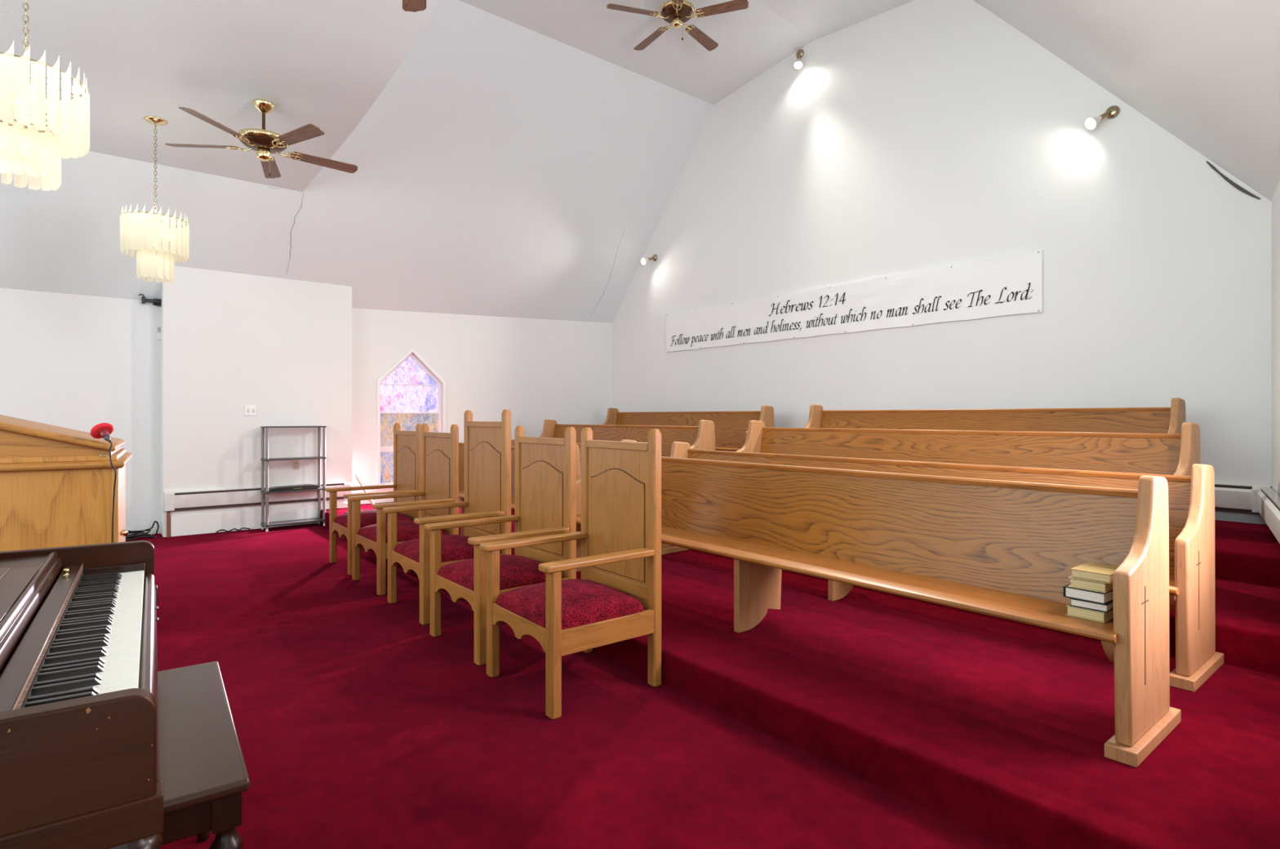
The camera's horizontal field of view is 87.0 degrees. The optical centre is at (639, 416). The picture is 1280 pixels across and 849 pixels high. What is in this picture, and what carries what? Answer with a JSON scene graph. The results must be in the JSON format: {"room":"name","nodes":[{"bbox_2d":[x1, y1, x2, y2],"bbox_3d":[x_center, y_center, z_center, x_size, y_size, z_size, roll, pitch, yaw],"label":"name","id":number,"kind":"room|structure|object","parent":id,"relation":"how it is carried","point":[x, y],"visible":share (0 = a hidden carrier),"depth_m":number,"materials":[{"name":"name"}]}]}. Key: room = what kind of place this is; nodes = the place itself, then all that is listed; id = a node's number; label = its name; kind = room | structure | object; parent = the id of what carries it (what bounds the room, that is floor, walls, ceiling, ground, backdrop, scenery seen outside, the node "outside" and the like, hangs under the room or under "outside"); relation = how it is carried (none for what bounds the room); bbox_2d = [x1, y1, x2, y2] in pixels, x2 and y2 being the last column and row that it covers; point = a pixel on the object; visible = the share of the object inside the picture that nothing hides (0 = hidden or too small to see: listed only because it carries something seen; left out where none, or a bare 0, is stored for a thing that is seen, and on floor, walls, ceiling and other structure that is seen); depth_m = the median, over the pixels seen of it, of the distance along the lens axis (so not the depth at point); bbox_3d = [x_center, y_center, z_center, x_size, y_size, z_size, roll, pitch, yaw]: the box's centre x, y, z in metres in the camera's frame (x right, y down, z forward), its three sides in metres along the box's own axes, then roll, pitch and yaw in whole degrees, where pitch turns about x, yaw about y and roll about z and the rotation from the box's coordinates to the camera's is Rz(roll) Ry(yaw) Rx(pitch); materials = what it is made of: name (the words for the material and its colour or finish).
{"room":"house of worship","nodes":[
{"label":"house of worship","id":0,"kind":"room"},
{"bbox_2d":[0,288,160,534],"bbox_3d":[-6.721,0.009,6.234,3.800,2.623,0.150,0,0,-39],"label":"wall","id":1,"kind":"structure","parent":0,"point":[81,362],"depth_m":6.99,"materials":[{"name":"white paint"}]},
{"bbox_2d":[156,325,160,339],"bbox_3d":[-5.221,-0.915,7.333,0.055,0.150,0.032,0,0,-39],"label":"thermostat","id":2,"kind":"object","parent":1,"relation":"attached to","point":[158,327],"visible":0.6,"depth_m":7.32,"materials":[{"name":"white plastic"}]},
{"bbox_2d":[0,0,440,191],"bbox_3d":[-2.693,-2.390,2.181,4.960,0.720,9.380,0,0,-39],"label":"ceiling","id":3,"kind":"structure","parent":0,"point":[322,64],"depth_m":4.85,"materials":[{"name":"white paint"}]},
{"bbox_2d":[0,0,89,191],"bbox_3d":[-2.913,-1.913,3.200,0.470,1.603,0.468,0,0,-39],"label":"chandelier","id":4,"kind":"object","parent":3,"relation":"hanging from","point":[36,131],"visible":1,"depth_m":3.12,"materials":[{"name":"white glass"}]},
{"bbox_2d":[120,115,189,283],"bbox_3d":[-4.031,-1.804,5.614,0.470,1.335,0.468,0,0,-39],"label":"chandelier","id":5,"kind":"object","parent":3,"relation":"hanging from","point":[157,247],"visible":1,"depth_m":5.50,"materials":[{"name":"white glass"}]},
{"bbox_2d":[164,98,357,178],"bbox_3d":[-2.940,-2.200,5.332,1.329,0.579,1.385,0,0,31],"label":"ceiling fan","id":6,"kind":"object","parent":3,"relation":"hanging from","point":[264,142],"visible":1,"depth_m":5.30,"materials":[{"name":"brown wood"}]},
{"bbox_2d":[402,0,426,12],"bbox_3d":[-0.974,-2.376,3.024,1.329,0.699,1.385,0,0,36],"label":"ceiling fan","id":7,"kind":"object","parent":3,"relation":"hanging from","point":[414,6],"visible":1,"depth_m":3.69,"materials":[{"name":"brown wood"}]},
{"bbox_2d":[160,266,351,537],"bbox_3d":[-4.434,-0.154,7.894,1.905,2.949,0.450,0,0,-39],"label":"wall","id":8,"kind":"structure","parent":0,"point":[230,342],"depth_m":7.62,"materials":[{"name":"white paint"}]},
{"bbox_2d":[138,293,161,306],"bbox_3d":[-5.260,-1.253,7.267,0.229,0.123,0.085,0,0,-39],"label":"bracket","id":9,"kind":"object","parent":8,"relation":"attached to","point":[156,302],"visible":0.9,"depth_m":7.25,"materials":[{"name":"black plastic"}]},
{"bbox_2d":[166,511,169,537],"bbox_3d":[-4.989,1.134,7.137,0.028,0.272,0.025,0,0,-39],"label":"trim","id":10,"kind":"structure","parent":8,"relation":"attached to","point":[167,512],"depth_m":7.12,"materials":[{"name":"brown wood"}]},
{"bbox_2d":[244,405,257,415],"bbox_3d":[-4.398,-0.070,7.623,0.120,0.112,0.016,0,0,-39],"label":"light switch","id":11,"kind":"object","parent":8,"relation":"attached to","point":[249,410],"visible":1,"depth_m":7.62,"materials":[{"name":"white plastic"}]},
{"bbox_2d":[164,481,351,511],"bbox_3d":[-4.278,0.898,7.691,1.870,0.220,0.062,0,0,-39],"label":"baseboard heater","id":12,"kind":"object","parent":8,"relation":"attached to","point":[223,498],"visible":0.87,"depth_m":7.48,"materials":[{"name":"metal"}]},
{"bbox_2d":[170,502,347,537],"bbox_3d":[-4.266,1.162,7.726,1.825,0.216,0.022,0,0,-39],"label":"baseboard","id":13,"kind":"structure","parent":8,"relation":"attached to","point":[203,523],"depth_m":7.52,"materials":[{"name":"white metal"}]},
{"bbox_2d":[286,191,303,270],"bbox_3d":[-3.884,-2.058,7.556,0.057,0.808,0.680,0,0,-42],"label":"cord","id":14,"kind":"object","parent":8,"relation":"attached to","point":[302,192],"depth_m":7.53,"materials":[{"name":"grey paint"}]},
{"bbox_2d":[292,460,299,470],"bbox_3d":[-4.038,0.565,7.918,0.072,0.116,0.010,0,0,-39],"label":"wall outlet","id":15,"kind":"object","parent":8,"relation":"attached to","point":[295,464],"visible":1,"depth_m":7.92,"materials":[{"name":"beige plastic"}]},
{"bbox_2d":[351,308,612,504],"bbox_3d":[-2.103,-0.125,9.759,4.092,2.890,0.140,0,0,-37],"label":"wall","id":16,"kind":"structure","parent":0,"point":[536,370],"depth_m":9.61,"materials":[{"name":"white paint"}]},
{"bbox_2d":[376,347,446,489],"bbox_3d":[-3.057,0.010,9.006,0.918,1.856,0.137,0,0,-37],"label":"window","id":17,"kind":"structure","parent":16,"relation":"in","point":[408,394],"depth_m":8.98,"materials":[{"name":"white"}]},
{"bbox_2d":[591,231,624,315],"bbox_3d":[-0.453,-2.188,10.191,0.096,1.306,1.101,0,0,-36],"label":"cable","id":18,"kind":"structure","parent":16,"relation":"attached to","point":[624,231],"depth_m":10.23,"materials":[{"name":"grey paint"}]},
{"bbox_2d":[0,0,1279,323],"bbox_3d":[-1.127,-2.809,4.054,9.750,3.161,10.320,0,0,-39],"label":"ceiling","id":19,"kind":"structure","parent":0,"point":[504,165],"depth_m":7.51,"materials":[{"name":"white paint"}]},
{"bbox_2d":[606,0,748,51],"bbox_3d":[0.428,-4.080,6.766,1.329,0.579,1.385,0,0,20],"label":"ceiling fan","id":20,"kind":"object","parent":19,"relation":"hanging from","point":[675,12],"visible":1,"depth_m":6.71,"materials":[{"name":"brown wood"}]},
{"bbox_2d":[125,502,1279,848],"bbox_3d":[-1.157,1.070,4.114,9.780,0.600,10.450,0,0,-39],"label":"floor","id":21,"kind":"structure","parent":0,"point":[865,718],"depth_m":2.66,"materials":[{"name":"carpet"}]},
{"bbox_2d":[0,414,132,551],"bbox_3d":[-3.279,0.602,3.657,0.840,1.336,0.986,0,0,-35],"label":"pulpit","id":22,"kind":"object","parent":21,"relation":"on","point":[57,482],"visible":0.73,"depth_m":3.36,"materials":[{"name":"brown wood"}]},
{"bbox_2d":[0,540,163,848],"bbox_3d":[-1.394,0.760,1.378,0.676,1.020,1.496,0,0,-36],"label":"upright piano","id":23,"kind":"object","parent":21,"relation":"on","point":[79,731],"visible":1,"depth_m":1.03,"materials":[{"name":"brown wood"}]},
{"bbox_2d":[90,422,116,542],"bbox_3d":[-2.724,0.644,3.451,0.148,1.228,0.099,0,0,12],"label":"microphone","id":24,"kind":"object","parent":21,"relation":"on","point":[102,430],"visible":0.81,"depth_m":3.44,"materials":[{"name":"red plastic"}]},
{"bbox_2d":[125,520,159,541],"bbox_3d":[-5.352,1.196,6.939,0.679,0.165,0.297,0,0,-39],"label":"cable coil","id":25,"kind":"object","parent":21,"relation":"on","point":[136,533],"visible":0.56,"depth_m":7.02,"materials":[{"name":"black rubber"}]},
{"bbox_2d":[157,661,250,848],"bbox_3d":[-1.199,1.010,1.634,0.359,0.520,0.846,0,0,-36],"label":"piano bench","id":26,"kind":"object","parent":21,"relation":"on","point":[204,775],"visible":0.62,"depth_m":1.49,"materials":[{"name":"brown wood"}]},
{"bbox_2d":[216,527,250,533],"bbox_3d":[-4.492,1.249,7.455,0.328,0.031,0.066,0,0,-39],"label":"cord","id":27,"kind":"object","parent":21,"relation":"on","point":[242,527],"visible":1,"depth_m":7.44,"materials":[{"name":"black rubber"}]},
{"bbox_2d":[260,426,326,531],"bbox_3d":[-3.975,0.688,7.753,0.640,1.164,0.228,0,0,-42],"label":"stand","id":28,"kind":"object","parent":21,"relation":"on","point":[266,524],"visible":0.98,"depth_m":7.66,"materials":[{"name":"grey metal"}]},
{"bbox_2d":[268,484,319,491],"bbox_3d":[-3.972,0.809,7.741,0.527,0.046,0.172,0,0,-42],"label":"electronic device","id":29,"kind":"object","parent":28,"relation":"on","point":[302,486],"visible":0.84,"depth_m":7.69,"materials":[{"name":"black plastic"}]},
{"bbox_2d":[354,472,374,505],"bbox_3d":[-3.410,0.904,8.359,0.256,0.425,0.044,0,0,-4],"label":"wooden stick","id":30,"kind":"object","parent":21,"relation":"on","point":[355,473],"visible":0.45,"depth_m":8.34,"materials":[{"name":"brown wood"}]},
{"bbox_2d":[325,422,422,575],"bbox_3d":[-2.293,0.664,5.812,0.632,1.212,0.657,0,0,-38],"label":"armchair","id":31,"kind":"object","parent":21,"relation":"on","point":[406,444],"visible":0.7,"depth_m":5.85,"materials":[{"name":"brown wood"}]},
{"bbox_2d":[347,423,458,595],"bbox_3d":[-1.829,0.664,5.201,0.632,1.212,0.657,0,0,-39],"label":"armchair","id":32,"kind":"object","parent":21,"relation":"on","point":[439,451],"visible":0.77,"depth_m":5.21,"materials":[{"name":"brown wood"}]},
{"bbox_2d":[382,409,511,625],"bbox_3d":[-1.302,0.611,4.532,0.632,1.318,0.682,0,0,-38],"label":"armchair","id":33,"kind":"object","parent":21,"relation":"on","point":[486,444],"visible":0.84,"depth_m":4.55,"materials":[{"name":"brown wood"}]},
{"bbox_2d":[424,426,576,666],"bbox_3d":[-0.802,0.664,3.854,0.632,1.212,0.657,0,0,-39],"label":"armchair","id":34,"kind":"object","parent":21,"relation":"on","point":[545,468],"visible":0.87,"depth_m":3.87,"materials":[{"name":"brown wood"}]},
{"bbox_2d":[458,442,580,535],"bbox_3d":[-1.426,0.657,6.219,0.539,0.905,2.540,0,0,-39],"label":"pew","id":35,"kind":"object","parent":21,"relation":"on","point":[460,444],"visible":0.04,"depth_m":6.10,"materials":[{"name":"brown wood"}]},
{"bbox_2d":[458,439,637,507],"bbox_3d":[-1.131,0.657,7.261,0.539,0.905,3.090,0,0,-39],"label":"pew","id":36,"kind":"object","parent":21,"relation":"on","point":[512,440],"visible":0.08,"depth_m":6.87,"materials":[{"name":"brown wood"}]},
{"bbox_2d":[480,427,661,719],"bbox_3d":[-0.339,0.664,3.241,0.632,1.212,0.657,0,0,-38],"label":"armchair","id":37,"kind":"object","parent":21,"relation":"on","point":[617,596],"visible":1,"depth_m":3.19,"materials":[{"name":"brown wood"}]},
{"bbox_2d":[538,418,715,457],"bbox_3d":[-0.353,0.482,7.731,0.539,0.905,3.020,0,0,-39],"label":"pew","id":38,"kind":"object","parent":21,"relation":"on","point":[702,437],"visible":0.35,"depth_m":7.46,"materials":[{"name":"brown wood"}]},
{"bbox_2d":[603,404,774,451],"bbox_3d":[0.441,0.318,8.808,0.539,0.905,3.045,0,0,-39],"label":"pew","id":39,"kind":"object","parent":21,"relation":"on","point":[731,428],"visible":0.3,"depth_m":8.39,"materials":[{"name":"brown wood"}]},
{"bbox_2d":[576,456,1181,767],"bbox_3d":[0.671,0.657,3.630,0.539,0.905,3.462,0,0,-39],"label":"pew","id":40,"kind":"object","parent":21,"relation":"on","point":[1001,548],"visible":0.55,"depth_m":2.89,"materials":[{"name":"brown wood"}]},
{"bbox_2d":[1066,603,1113,622],"bbox_3d":[1.612,0.684,2.394,0.177,0.034,0.117,0,0,-38],"label":"book","id":41,"kind":"object","parent":40,"relation":"on","point":[1099,616],"visible":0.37,"depth_m":2.34,"materials":[{"name":"beige paper"}]},
{"bbox_2d":[1070,598,1113,613],"bbox_3d":[1.617,0.652,2.392,0.177,0.028,0.112,0,0,-41],"label":"book","id":42,"kind":"object","parent":41,"relation":"on","point":[1107,607],"visible":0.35,"depth_m":2.33,"materials":[{"name":"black paper"}]},
{"bbox_2d":[1062,583,1113,604],"bbox_3d":[1.610,0.619,2.395,0.177,0.038,0.127,0,0,-37],"label":"book","id":43,"kind":"object","parent":42,"relation":"on","point":[1095,597],"visible":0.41,"depth_m":2.34,"materials":[{"name":"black paper"}]},
{"bbox_2d":[1067,575,1112,593],"bbox_3d":[1.615,0.583,2.395,0.177,0.034,0.114,0,0,-40],"label":"book","id":44,"kind":"object","parent":43,"relation":"on","point":[1076,583],"visible":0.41,"depth_m":2.33,"materials":[{"name":"beige paper"}]},
{"bbox_2d":[1070,561,1118,583],"bbox_3d":[1.622,0.549,2.384,0.177,0.031,0.120,0,0,-39],"label":"book","id":45,"kind":"object","parent":44,"relation":"on","point":[1093,571],"visible":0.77,"depth_m":2.35,"materials":[{"name":"yellow paper"}]},
{"bbox_2d":[661,441,1223,692],"bbox_3d":[1.325,0.657,4.229,0.539,0.905,3.495,0,0,-39],"label":"pew","id":46,"kind":"object","parent":21,"relation":"on","point":[1191,499],"visible":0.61,"depth_m":3.02,"materials":[{"name":"brown wood"}]},
{"bbox_2d":[736,420,1200,475],"bbox_3d":[1.963,0.482,4.871,0.539,0.905,3.230,0,0,-39],"label":"pew","id":47,"kind":"object","parent":21,"relation":"on","point":[1168,454],"visible":0.28,"depth_m":4.54,"materials":[{"name":"brown wood"}]},
{"bbox_2d":[804,397,1186,433],"bbox_3d":[2.769,0.318,5.932,0.539,0.905,3.185,0,0,-39],"label":"pew","id":48,"kind":"object","parent":21,"relation":"on","point":[1171,420],"visible":0.31,"depth_m":5.69,"materials":[{"name":"brown wood"}]},
{"bbox_2d":[612,0,1271,485],"bbox_3d":[2.027,-1.535,7.969,0.120,5.710,8.065,0,0,-39],"label":"wall","id":49,"kind":"structure","parent":0,"point":[915,135],"depth_m":6.56,"materials":[{"name":"white paint"}]},
{"bbox_2d":[640,253,657,264],"bbox_3d":[0.127,-2.342,10.017,0.234,0.179,0.113,0,0,-39],"label":"spot lamp","id":50,"kind":"object","parent":49,"relation":"attached to","point":[643,260],"visible":1,"depth_m":10.01,"materials":[{"name":"gold metal"}]},
{"bbox_2d":[794,48,803,69],"bbox_3d":[1.874,-4.230,7.954,0.095,0.264,0.176,0,0,24],"label":"spot lamp","id":51,"kind":"object","parent":49,"relation":"attached to","point":[797,64],"visible":1,"depth_m":7.94,"materials":[{"name":"gold metal"}]},
{"bbox_2d":[666,249,1042,352],"bbox_3d":[1.963,-1.214,7.911,0.023,0.576,5.035,0,0,-39],"label":"banner","id":52,"kind":"object","parent":49,"relation":"attached to","point":[1011,285],"visible":1,"depth_m":7.21,"materials":[{"name":"white plastic"}]},
{"bbox_2d":[1084,105,1119,129],"bbox_3d":[3.793,-2.462,5.546,0.252,0.199,0.095,0,0,-7],"label":"spot lamp","id":53,"kind":"object","parent":49,"relation":"attached to","point":[1112,112],"visible":1,"depth_m":5.52,"materials":[{"name":"gold metal"}]},
{"bbox_2d":[1098,111,1108,119],"bbox_3d":[3.806,-2.470,5.540,0.078,0.066,0.040,0,0,-3],"label":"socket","id":54,"kind":"object","parent":53,"relation":"attached to","point":[1105,114],"depth_m":5.52,"materials":[{"name":"gold metal"}]},
{"bbox_2d":[1206,160,1260,199],"bbox_3d":[4.367,-1.747,4.971,0.001,0.366,0.306,0,0,-39],"label":"trim","id":55,"kind":"structure","parent":49,"relation":"attached to","point":[1232,183],"depth_m":4.96,"materials":[{"name":"grey paint"}]},
{"bbox_2d":[1214,510,1266,524],"bbox_3d":[2.045,0.737,7.845,0.028,0.087,7.780,0,0,-39],"label":"baseboard","id":56,"kind":"structure","parent":49,"relation":"attached to","point":[1247,517],"depth_m":4.93,"materials":[{"name":"grey paint"}]},
{"bbox_2d":[1214,483,1271,514],"bbox_3d":[2.025,0.593,7.819,0.072,0.205,7.795,0,0,-39],"label":"baseboard heater","id":57,"kind":"object","parent":49,"relation":"attached to","point":[1239,498],"visible":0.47,"depth_m":4.92,"materials":[{"name":"metal"}]},
{"bbox_2d":[1271,178,1279,496],"bbox_3d":[2.484,-0.180,2.359,0.001,3.000,6.358,0,0,39],"label":"wall","id":58,"kind":"structure","parent":0,"point":[1276,199],"depth_m":4.53,"materials":[{"name":"white paint"}]},
{"bbox_2d":[1257,486,1279,543],"bbox_3d":[3.743,0.583,3.961,0.066,0.175,2.150,0,0,39],"label":"baseboard heater","id":59,"kind":"object","parent":58,"relation":"attached to","point":[1268,500],"visible":1,"depth_m":4.10,"materials":[{"name":"metal"}]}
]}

